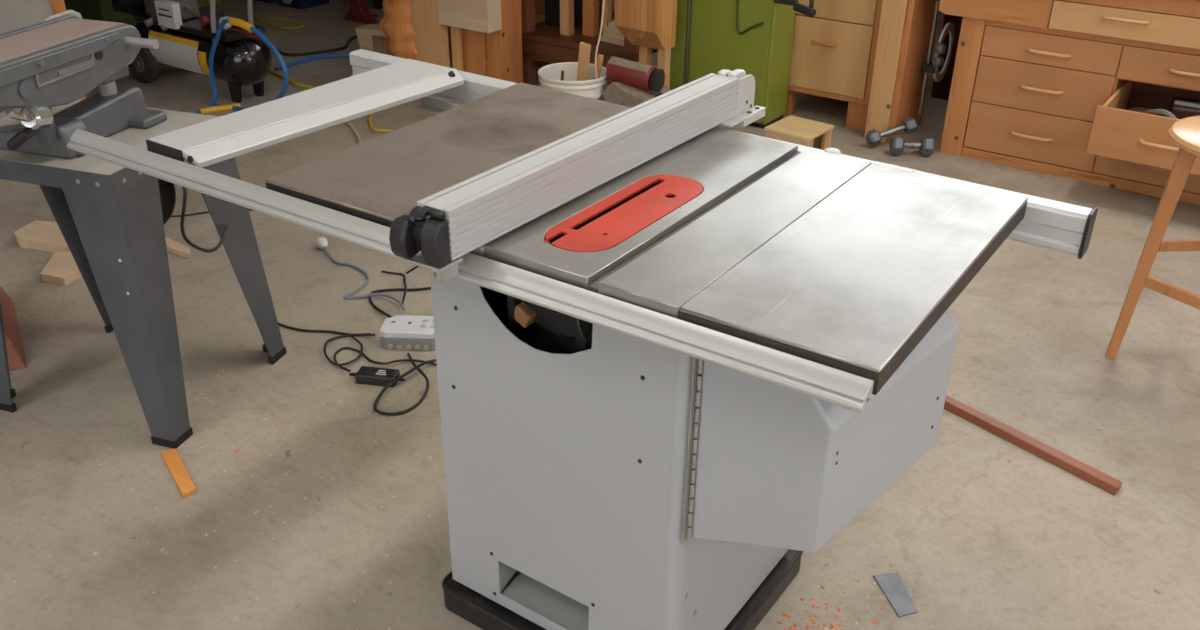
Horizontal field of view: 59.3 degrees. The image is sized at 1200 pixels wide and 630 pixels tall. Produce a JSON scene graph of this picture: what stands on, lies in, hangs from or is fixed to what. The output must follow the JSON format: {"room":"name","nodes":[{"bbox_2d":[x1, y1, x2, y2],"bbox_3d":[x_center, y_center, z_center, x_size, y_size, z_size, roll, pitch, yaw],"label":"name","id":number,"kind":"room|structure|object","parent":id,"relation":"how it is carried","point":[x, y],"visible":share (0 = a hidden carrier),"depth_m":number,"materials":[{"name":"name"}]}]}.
{"room":"woodworking workshop","nodes":[
{"label":"woodworking workshop","id":0,"kind":"room"},
{"bbox_2d":[0,0,1199,629],"bbox_3d":[-1.031,0.236,3.038,9.600,0.100,8.050,19,33,30],"label":"floor","id":1,"kind":"structure","parent":0,"point":[978,503],"depth_m":2.76,"materials":[{"name":"concrete"}]},
{"bbox_2d":[0,286,26,370],"bbox_3d":[-1.855,-0.069,3.162,0.134,0.300,0.515,-15,32,-27],"label":"block","id":2,"kind":"object","parent":1,"relation":"on","point":[15,352],"visible":0.73,"depth_m":3.12,"materials":[{"name":"brown wood"}]},
{"bbox_2d":[14,220,69,252],"bbox_3d":[-1.950,-0.279,3.822,0.356,0.036,0.172,9,30,15],"label":"wood offcut","id":3,"kind":"object","parent":1,"relation":"on","point":[47,236],"visible":0.59,"depth_m":3.78,"materials":[{"name":"brown wood"}]},
{"bbox_2d":[0,0,85,118],"bbox_3d":[-2.913,-1.359,4.463,1.155,1.300,0.040,-19,34,-32],"label":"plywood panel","id":4,"kind":"object","parent":1,"relation":"on","point":[14,14],"visible":0.02,"depth_m":4.74,"materials":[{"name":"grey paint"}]},
{"bbox_2d":[40,251,81,285],"bbox_3d":[-1.814,-0.161,3.613,0.157,0.032,0.215,-4,29,-8],"label":"wood offcut","id":5,"kind":"object","parent":1,"relation":"on","point":[61,269],"visible":0.62,"depth_m":3.57,"materials":[{"name":"brown wood"}]},
{"bbox_2d":[0,99,286,448],"bbox_3d":[-1.298,-0.141,2.846,0.595,0.740,0.516,9,30,15],"label":"stand","id":6,"kind":"object","parent":1,"relation":"on","point":[108,215],"visible":0.6,"depth_m":2.62,"materials":[{"name":"grey paint"}]},
{"bbox_2d":[0,99,219,195],"bbox_3d":[-1.310,-0.440,2.676,0.651,0.052,0.586,19,33,30],"label":"tabletop","id":7,"kind":"object","parent":6,"relation":"on","point":[86,175],"depth_m":2.48,"materials":[{"name":"grey metal"}]},
{"bbox_2d":[0,10,227,252],"bbox_3d":[-1.400,-0.316,2.408,0.652,0.563,0.922,9,30,15],"label":"belt sander","id":8,"kind":"object","parent":6,"relation":"on","point":[60,59],"visible":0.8,"depth_m":2.49,"materials":[{"name":"grey paint"}]},
{"bbox_2d":[64,0,223,25],"bbox_3d":[-2.916,-2.277,6.149,0.900,1.300,0.850,19,33,30],"label":"machine","id":9,"kind":"object","parent":1,"relation":"on","point":[100,10],"visible":0.03,"depth_m":5.91,"materials":[{"name":"metal"}]},
{"bbox_2d":[165,237,190,258],"bbox_3d":[-1.538,-0.247,3.787,0.248,0.022,0.050,19,33,30],"label":"wood offcut","id":10,"kind":"object","parent":1,"relation":"on","point":[173,247],"visible":0.49,"depth_m":3.75,"materials":[{"name":"brown wood"}]},
{"bbox_2d":[160,448,196,498],"bbox_3d":[-1.054,0.389,2.638,0.039,0.014,0.225,-18,34,-30],"label":"wood block","id":11,"kind":"object","parent":1,"relation":"on","point":[171,458],"visible":1,"depth_m":2.63,"materials":[{"name":"orange wood"}]},
{"bbox_2d":[111,0,271,102],"bbox_3d":[-2.095,-1.585,5.351,1.171,0.864,0.335,19,33,30],"label":"air compressor","id":12,"kind":"object","parent":1,"relation":"on","point":[185,32],"visible":0.94,"depth_m":5.27,"materials":[{"name":"metal"}]},
{"bbox_2d":[158,8,171,17],"bbox_3d":[-2.173,-1.508,5.256,0.110,0.038,0.002,19,33,30],"label":"print","id":13,"kind":"object","parent":12,"relation":"attached to","point":[162,12],"depth_m":5.25},
{"bbox_2d":[199,6,223,27],"bbox_3d":[-1.933,-1.487,5.252,0.090,0.090,0.080,19,33,30],"label":"switch","id":14,"kind":"object","parent":12,"relation":"attached to","point":[203,11],"depth_m":5.23,"materials":[{"name":"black plastic"}]},
{"bbox_2d":[171,209,253,216],"bbox_3d":[-1.544,-0.392,4.067,0.541,0.007,0.042,-3,29,-7],"label":"extension cord","id":15,"kind":"object","parent":1,"relation":"on","point":[249,209],"visible":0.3,"depth_m":4.06,"materials":[{"name":"black rubber"}]},
{"bbox_2d":[195,17,288,113],"bbox_3d":[-1.677,-1.169,5.001,0.587,0.483,0.284,7,29,12],"label":"air hose","id":16,"kind":"object","parent":1,"relation":"on","point":[213,107],"visible":0.83,"depth_m":4.97,"materials":[{"name":"blue plastic"}]},
{"bbox_2d":[257,0,277,2],"bbox_3d":[-2.322,-2.353,7.388,0.260,0.260,0.280,19,33,30],"label":"tool case","id":17,"kind":"object","parent":1,"relation":"on","point":[267,1],"visible":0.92,"depth_m":7.32,"materials":[{"name":"blue plastic"}]},
{"bbox_2d":[254,17,304,29],"bbox_3d":[-2.074,-1.879,6.773,0.439,0.016,0.181,19,33,30],"label":"extension cord","id":18,"kind":"object","parent":1,"relation":"on","point":[256,18],"visible":1,"depth_m":6.76,"materials":[{"name":"yellow rubber"}]},
{"bbox_2d":[270,69,314,88],"bbox_3d":[-1.751,-1.290,5.699,0.732,0.020,0.173,19,33,30],"label":"hose","id":19,"kind":"object","parent":1,"relation":"on","point":[278,74],"visible":0.41,"depth_m":5.59,"materials":[{"name":"yellow rubber"}]},
{"bbox_2d":[278,0,329,8],"bbox_3d":[-2.051,-2.260,7.224,0.240,0.260,0.280,19,33,30],"label":"tool case","id":20,"kind":"object","parent":1,"relation":"on","point":[299,4],"visible":1,"depth_m":7.18,"materials":[{"name":"blue plastic"}]},
{"bbox_2d":[275,53,349,70],"bbox_3d":[-1.513,-1.472,6.036,0.744,0.022,0.138,-17,33,-29],"label":"hose","id":21,"kind":"object","parent":1,"relation":"on","point":[341,54],"visible":0.66,"depth_m":6.01,"materials":[{"name":"rubber"}]},
{"bbox_2d":[269,35,356,56],"bbox_3d":[-1.552,-1.559,6.197,0.630,0.018,0.510,-18,34,-31],"label":"hose","id":22,"kind":"object","parent":1,"relation":"on","point":[349,40],"visible":0.59,"depth_m":6.15,"materials":[{"name":"rubber"}]},
{"bbox_2d":[344,121,361,143],"bbox_3d":[-1.173,-0.876,4.955,0.052,0.016,0.429,-14,32,-25],"label":"extension cord","id":23,"kind":"object","parent":1,"relation":"on","point":[350,124],"visible":0.56,"depth_m":4.91,"materials":[{"name":"beige rubber"}]},
{"bbox_2d":[278,266,435,415],"bbox_3d":[-0.539,-0.010,3.331,0.786,0.064,0.824,-21,35,-34],"label":"power strip","id":24,"kind":"object","parent":1,"relation":"on","point":[400,332],"visible":0.84,"depth_m":3.17,"materials":[{"name":"grey plastic"}]},
{"bbox_2d":[316,237,405,310],"bbox_3d":[-0.851,-0.135,3.575,0.136,0.043,0.681,-17,33,-29],"label":"cable","id":25,"kind":"object","parent":1,"relation":"on","point":[322,243],"visible":1,"depth_m":3.56,"materials":[{"name":"grey plastic"}]},
{"bbox_2d":[344,0,378,23],"bbox_3d":[-1.501,-2.071,6.701,0.143,0.440,0.461,-19,34,-31],"label":"jack","id":26,"kind":"object","parent":1,"relation":"on","point":[359,12],"visible":0.98,"depth_m":6.80,"materials":[{"name":"red metal"}]},
{"bbox_2d":[355,24,387,54],"bbox_3d":[-1.183,-1.472,5.815,0.329,0.240,0.120,19,33,30],"label":"step block","id":27,"kind":"object","parent":1,"relation":"on","point":[370,37],"visible":0.23,"depth_m":5.80,"materials":[{"name":"brown wood"}]},
{"bbox_2d":[373,0,383,8],"bbox_3d":[-1.439,-2.866,6.949,2.300,1.600,0.350,19,33,30],"label":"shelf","id":28,"kind":"object","parent":1,"relation":"on","point":[378,4],"visible":0.06,"depth_m":7.18,"materials":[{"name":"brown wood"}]},
{"bbox_2d":[368,113,393,131],"bbox_3d":[-1.087,-0.951,5.097,0.096,0.014,0.441,-10,30,-19],"label":"extension cord","id":29,"kind":"object","parent":1,"relation":"on","point":[370,115],"visible":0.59,"depth_m":4.94,"materials":[{"name":"yellow rubber"}]},
{"bbox_2d":[333,347,436,386],"bbox_3d":[-0.624,0.146,3.076,0.363,0.031,0.184,5,29,8],"label":"power adapter","id":30,"kind":"object","parent":1,"relation":"on","point":[367,375],"visible":0.93,"depth_m":3.01,"materials":[{"name":"black plastic"}]},
{"bbox_2d":[379,0,417,59],"bbox_3d":[-1.019,-1.460,5.388,0.312,0.632,0.123,19,33,30],"label":"slab","id":31,"kind":"object","parent":1,"relation":"on","point":[401,37],"visible":0.57,"depth_m":5.34,"materials":[{"name":"brown wood"}]},
{"bbox_2d":[383,0,452,67],"bbox_3d":[-0.909,-1.533,5.538,0.366,0.626,0.267,19,33,30],"label":"block","id":32,"kind":"object","parent":1,"relation":"on","point":[385,14],"visible":0.02,"depth_m":5.48,"materials":[{"name":"brown wood"}]},
{"bbox_2d":[411,0,449,67],"bbox_3d":[-0.849,-1.460,5.268,0.190,0.750,0.050,19,33,30],"label":"board","id":33,"kind":"object","parent":1,"relation":"on","point":[432,45],"visible":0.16,"depth_m":5.27,"materials":[{"name":"brown wood"}]},
{"bbox_2d":[450,26,463,70],"bbox_3d":[-0.718,-1.274,5.326,0.050,0.370,0.030,19,33,30],"label":"strip","id":34,"kind":"object","parent":1,"relation":"on","point":[456,33],"visible":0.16,"depth_m":5.28,"materials":[{"name":"brown wood"}]},
{"bbox_2d":[438,0,501,32],"bbox_3d":[-0.633,-1.476,5.103,0.320,0.160,0.100,19,33,30],"label":"beam","id":35,"kind":"structure","parent":34,"relation":"on","point":[484,16],"depth_m":5.05,"materials":[{"name":"beige wood"}]},
{"bbox_2d":[462,28,486,75],"bbox_3d":[-0.579,-1.445,5.319,0.173,0.682,0.234,19,33,30],"label":"timber post","id":36,"kind":"object","parent":1,"relation":"on","point":[473,42],"visible":0.09,"depth_m":5.27,"materials":[{"name":"brown wood"}]},
{"bbox_2d":[486,0,522,82],"bbox_3d":[-0.478,-1.390,5.241,0.095,0.660,0.170,19,33,30],"label":"timber post","id":37,"kind":"object","parent":1,"relation":"on","point":[504,46],"visible":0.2,"depth_m":5.22,"materials":[{"name":"brown wood"}]},
{"bbox_2d":[212,420,884,629],"bbox_3d":[-0.268,0.524,2.417,1.768,0.003,0.438,12,30,19],"label":"wood shavings","id":38,"kind":"object","parent":1,"relation":"on","point":[236,451],"visible":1,"depth_m":2.22},
{"bbox_2d":[535,0,602,22],"bbox_3d":[-0.352,-1.979,6.126,0.600,0.850,0.588,19,33,30],"label":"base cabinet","id":39,"kind":"object","parent":1,"relation":"on","point":[539,4],"visible":0.02,"depth_m":5.89,"materials":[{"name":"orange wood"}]},
{"bbox_2d":[538,42,607,100],"bbox_3d":[-0.116,-0.924,4.558,0.307,0.501,0.312,19,33,30],"label":"bucket","id":40,"kind":"object","parent":1,"relation":"on","point":[549,75],"depth_m":4.46,"materials":[{"name":"white plastic"}]},
{"bbox_2d":[561,70,563,80],"bbox_3d":[-0.174,-0.886,4.594,0.042,0.369,0.010,19,33,30],"label":"wooden dowel","id":41,"kind":"object","parent":40,"relation":"in","point":[562,71],"visible":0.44,"depth_m":4.50,"materials":[{"name":"brown wood"}]},
{"bbox_2d":[595,0,604,78],"bbox_3d":[0.006,-1.078,4.406,0.056,0.880,0.022,-11,31,-20],"label":"rope","id":42,"kind":"object","parent":40,"relation":"in","point":[603,3],"visible":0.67,"depth_m":4.37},
{"bbox_2d":[12,163,1153,629],"bbox_3d":[-0.153,0.144,3.117,5.119,0.003,3.417,19,33,30],"label":"chips","id":43,"kind":"object","parent":1,"relation":"on","point":[224,470],"visible":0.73,"depth_m":2.60,"materials":[{"name":"beige wood"}]},
{"bbox_2d":[521,0,657,84],"bbox_3d":[0.048,-1.622,5.510,0.830,0.820,0.760,19,33,30],"label":"table","id":44,"kind":"object","parent":1,"relation":"on","point":[541,41],"visible":0.23,"depth_m":5.42,"materials":[{"name":"brown wood"}]},
{"bbox_2d":[560,0,573,35],"bbox_3d":[-0.168,-1.631,5.365,0.055,0.400,0.050,19,33,30],"label":"scrap","id":45,"kind":"object","parent":44,"relation":"on","point":[566,6],"visible":1,"depth_m":5.40,"materials":[{"name":"brown wood"}]},
{"bbox_2d":[545,0,601,26],"bbox_3d":[-0.142,-1.704,5.643,0.196,0.262,0.316,19,33,30],"label":"bin","id":46,"kind":"object","parent":44,"relation":"on","point":[552,7],"visible":0.6,"depth_m":5.58,"materials":[{"name":"plastic"}]},
{"bbox_2d":[583,0,598,36],"bbox_3d":[-0.046,-1.606,5.364,0.070,0.360,0.050,19,33,30],"label":"scrap","id":47,"kind":"object","parent":44,"relation":"on","point":[590,7],"visible":0.98,"depth_m":5.39,"materials":[{"name":"brown wood"}]},
{"bbox_2d":[603,0,611,30],"bbox_3d":[0.039,-1.627,5.342,0.020,0.420,0.050,19,33,30],"label":"scrap","id":48,"kind":"object","parent":44,"relation":"on","point":[607,17],"visible":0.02,"depth_m":5.38,"materials":[{"name":"brown wood"}]},
{"bbox_2d":[600,35,623,45],"bbox_3d":[0.127,-1.385,5.312,0.230,0.025,0.120,24,36,36],"label":"offcut","id":49,"kind":"object","parent":44,"relation":"on","point":[620,42],"visible":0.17,"depth_m":5.29,"materials":[{"name":"brown wood"}]},
{"bbox_2d":[603,30,623,39],"bbox_3d":[0.146,-1.408,5.300,0.240,0.025,0.118,20,34,31],"label":"offcut","id":50,"kind":"object","parent":49,"relation":"on","point":[606,34],"visible":0.26,"depth_m":5.29,"materials":[{"name":"brown wood"}]},
{"bbox_2d":[606,26,621,33],"bbox_3d":[0.165,-1.430,5.288,0.250,0.025,0.116,16,32,26],"label":"offcut","id":51,"kind":"object","parent":50,"relation":"on","point":[608,29],"visible":0.22,"depth_m":5.28,"materials":[{"name":"brown wood"}]},
{"bbox_2d":[608,19,615,27],"bbox_3d":[0.184,-1.453,5.277,0.260,0.025,0.114,13,31,21],"label":"offcut","id":52,"kind":"object","parent":51,"relation":"on","point":[610,23],"visible":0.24,"depth_m":5.27,"materials":[{"name":"brown wood"}]},
{"bbox_2d":[442,549,802,629],"bbox_3d":[0.057,0.562,2.285,0.588,0.070,0.571,19,33,30],"label":"base","id":53,"kind":"object","parent":1,"relation":"on","point":[470,605],"visible":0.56,"depth_m":2.19,"materials":[{"name":"black paint"}]},
{"bbox_2d":[67,49,1097,629],"bbox_3d":[-0.112,0.102,2.126,1.751,0.886,0.807,19,33,30],"label":"saw","id":54,"kind":"object","parent":53,"relation":"on","point":[694,369],"visible":0.95,"depth_m":1.77,"materials":[{"name":"metal"}]},
{"bbox_2d":[389,69,765,281],"bbox_3d":[0.019,-0.282,1.850,0.088,0.117,0.977,20,34,31],"label":"fence","id":55,"kind":"object","parent":54,"relation":"on","point":[445,225],"visible":1,"depth_m":1.70,"materials":[{"name":"metal"}]},
{"bbox_2d":[604,56,670,107],"bbox_3d":[0.205,-0.841,4.462,0.375,0.461,0.215,19,33,30],"label":"roll","id":56,"kind":"object","parent":1,"relation":"on","point":[635,83],"visible":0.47,"depth_m":4.37,"materials":[{"name":"red paper"}]},
{"bbox_2d":[614,0,676,88],"bbox_3d":[0.208,-1.293,4.869,0.225,0.860,0.180,19,33,30],"label":"block","id":57,"kind":"object","parent":1,"relation":"on","point":[647,24],"visible":0.68,"depth_m":4.79,"materials":[{"name":"brown wood"}]},
{"bbox_2d":[669,0,815,128],"bbox_3d":[0.686,-1.799,4.720,0.804,1.900,0.298,19,33,30],"label":"bandsaw","id":58,"kind":"object","parent":1,"relation":"on","point":[755,37],"visible":0.84,"depth_m":4.95,"materials":[{"name":"green metal"}]},
{"bbox_2d":[736,0,763,34],"bbox_3d":[0.686,-1.400,4.811,0.149,0.248,0.017,19,33,30],"label":"hook","id":59,"kind":"object","parent":58,"relation":"attached to","point":[749,13],"depth_m":4.83,"materials":[{"name":"black metal"}]},
{"bbox_2d":[774,0,815,17],"bbox_3d":[0.864,-1.389,4.653,0.049,0.113,0.216,-25,37,-38],"label":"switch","id":60,"kind":"object","parent":58,"relation":"attached to","point":[809,11],"depth_m":4.63,"materials":[{"name":"black plastic"}]},
{"bbox_2d":[764,115,833,149],"bbox_3d":[0.887,-0.785,4.718,0.225,0.125,0.230,21,35,33],"label":"stool","id":61,"kind":"object","parent":1,"relation":"on","point":[791,129],"visible":0.59,"depth_m":4.67,"materials":[{"name":"brown wood"}]},
{"bbox_2d":[784,0,882,130],"bbox_3d":[1.197,-1.416,5.053,0.547,0.920,0.510,19,33,30],"label":"base cabinet","id":62,"kind":"object","parent":1,"relation":"on","point":[833,52],"visible":0.66,"depth_m":4.93,"materials":[{"name":"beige wood"}]},
{"bbox_2d":[864,0,907,141],"bbox_3d":[1.301,-1.285,4.678,0.112,1.050,0.055,19,33,30],"label":"board","id":63,"kind":"object","parent":1,"relation":"on","point":[893,12],"visible":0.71,"depth_m":4.74,"materials":[{"name":"brown wood"}]},
{"bbox_2d":[865,117,917,146],"bbox_3d":[1.331,-0.836,4.809,0.241,0.116,0.074,-7,30,-15],"label":"dumbbell","id":64,"kind":"object","parent":1,"relation":"on","point":[909,125],"visible":0.99,"depth_m":4.79,"materials":[{"name":"metal"}]},
{"bbox_2d":[873,572,917,616],"bbox_3d":[0.646,0.604,2.286,0.056,0.005,0.127,-5,29,-11],"label":"scrap","id":65,"kind":"object","parent":1,"relation":"on","point":[892,586],"visible":1,"depth_m":2.29,"materials":[{"name":"metal"}]},
{"bbox_2d":[887,0,935,142],"bbox_3d":[1.446,-1.323,4.751,0.031,1.050,0.353,19,33,30],"label":"board","id":66,"kind":"object","parent":1,"relation":"on","point":[919,16],"visible":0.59,"depth_m":4.78,"materials":[{"name":"brown wood"}]},
{"bbox_2d":[889,135,934,155],"bbox_3d":[1.397,-0.759,4.715,0.189,0.080,0.090,2,29,2],"label":"dumbbell","id":67,"kind":"object","parent":1,"relation":"on","point":[926,145],"visible":1,"depth_m":4.69,"materials":[{"name":"metal"}]},
{"bbox_2d":[931,14,962,99],"bbox_3d":[1.916,-1.658,5.115,0.410,1.300,0.030,19,33,30],"label":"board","id":68,"kind":"object","parent":1,"relation":"on","point":[941,90],"visible":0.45,"depth_m":5.39,"materials":[{"name":"black wood"}]},
{"bbox_2d":[944,395,1121,494],"bbox_3d":[1.108,0.325,2.792,0.043,0.022,0.557,-21,35,-34],"label":"stick","id":69,"kind":"object","parent":1,"relation":"on","point":[1103,481],"visible":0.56,"depth_m":2.75,"materials":[{"name":"brown wood"}]},
{"bbox_2d":[938,0,1199,205],"bbox_3d":[2.553,-0.915,4.213,2.410,0.870,1.105,19,33,30],"label":"workbench","id":70,"kind":"object","parent":1,"relation":"on","point":[1051,87],"visible":0.91,"depth_m":4.35,"materials":[{"name":"orange wood"}]},
{"bbox_2d":[919,0,945,113],"bbox_3d":[1.521,-1.220,4.773,0.062,0.650,0.110,-14,32,-25],"label":"clamp","id":71,"kind":"object","parent":70,"relation":"hanging from","point":[927,67],"visible":0.94,"depth_m":4.78,"materials":[{"name":"metal"}]},
{"bbox_2d":[933,22,953,81],"bbox_3d":[1.593,-1.216,4.882,0.010,0.270,0.270,17,33,27],"label":"hoop","id":72,"kind":"object","parent":71,"relation":"hanging from","point":[949,27],"visible":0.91,"depth_m":4.90,"materials":[{"name":"metal"}]},
{"bbox_2d":[1129,107,1149,112],"bbox_3d":[2.150,-0.763,4.208,0.110,0.134,0.134,4,29,7],"label":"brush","id":73,"kind":"object","parent":70,"relation":"in","point":[1136,109],"visible":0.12,"depth_m":4.17,"materials":[{"name":"brown wood"}]},
{"bbox_2d":[1170,98,1199,118],"bbox_3d":[2.416,-0.741,4.155,0.320,0.152,0.160,14,31,23],"label":"box","id":74,"kind":"object","parent":70,"relation":"in","point":[1180,111],"visible":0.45,"depth_m":4.12,"materials":[{"name":"wood"}]},
{"bbox_2d":[1174,100,1199,107],"bbox_3d":[2.402,-0.793,4.073,0.330,0.012,0.025,19,33,30],"label":"steel rule","id":75,"kind":"object","parent":74,"relation":"on","point":[1177,102],"visible":1,"depth_m":4.13,"materials":[{"name":"metal"}]},
{"bbox_3d":[2.098,-0.699,4.077,0.218,0.146,0.050,19,33,30],"label":"wood block","id":76,"kind":"object","parent":70,"relation":"in","visible":0},
{"bbox_2d":[1146,109,1176,118],"bbox_3d":[2.160,-0.766,4.038,0.025,0.043,0.129,-23,36,-36],"label":"handle","id":77,"kind":"object","parent":76,"relation":"on","point":[1164,112],"visible":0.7,"depth_m":4.03,"materials":[{"name":"metal"}]},
{"bbox_2d":[1105,115,1199,358],"bbox_3d":[1.721,-0.150,2.941,0.415,0.728,0.414,19,33,30],"label":"stool","id":78,"kind":"object","parent":1,"relation":"on","point":[1185,132],"visible":1,"depth_m":2.96,"materials":[{"name":"brown wood"}]},
{"bbox_2d":[612,0,944,90],"bbox_3d":[1.317,-2.708,5.254,9.600,3.000,0.120,19,33,30],"label":"wall","id":79,"kind":"structure","parent":0,"point":[940,19],"depth_m":5.52,"materials":[{"name":"paint"}]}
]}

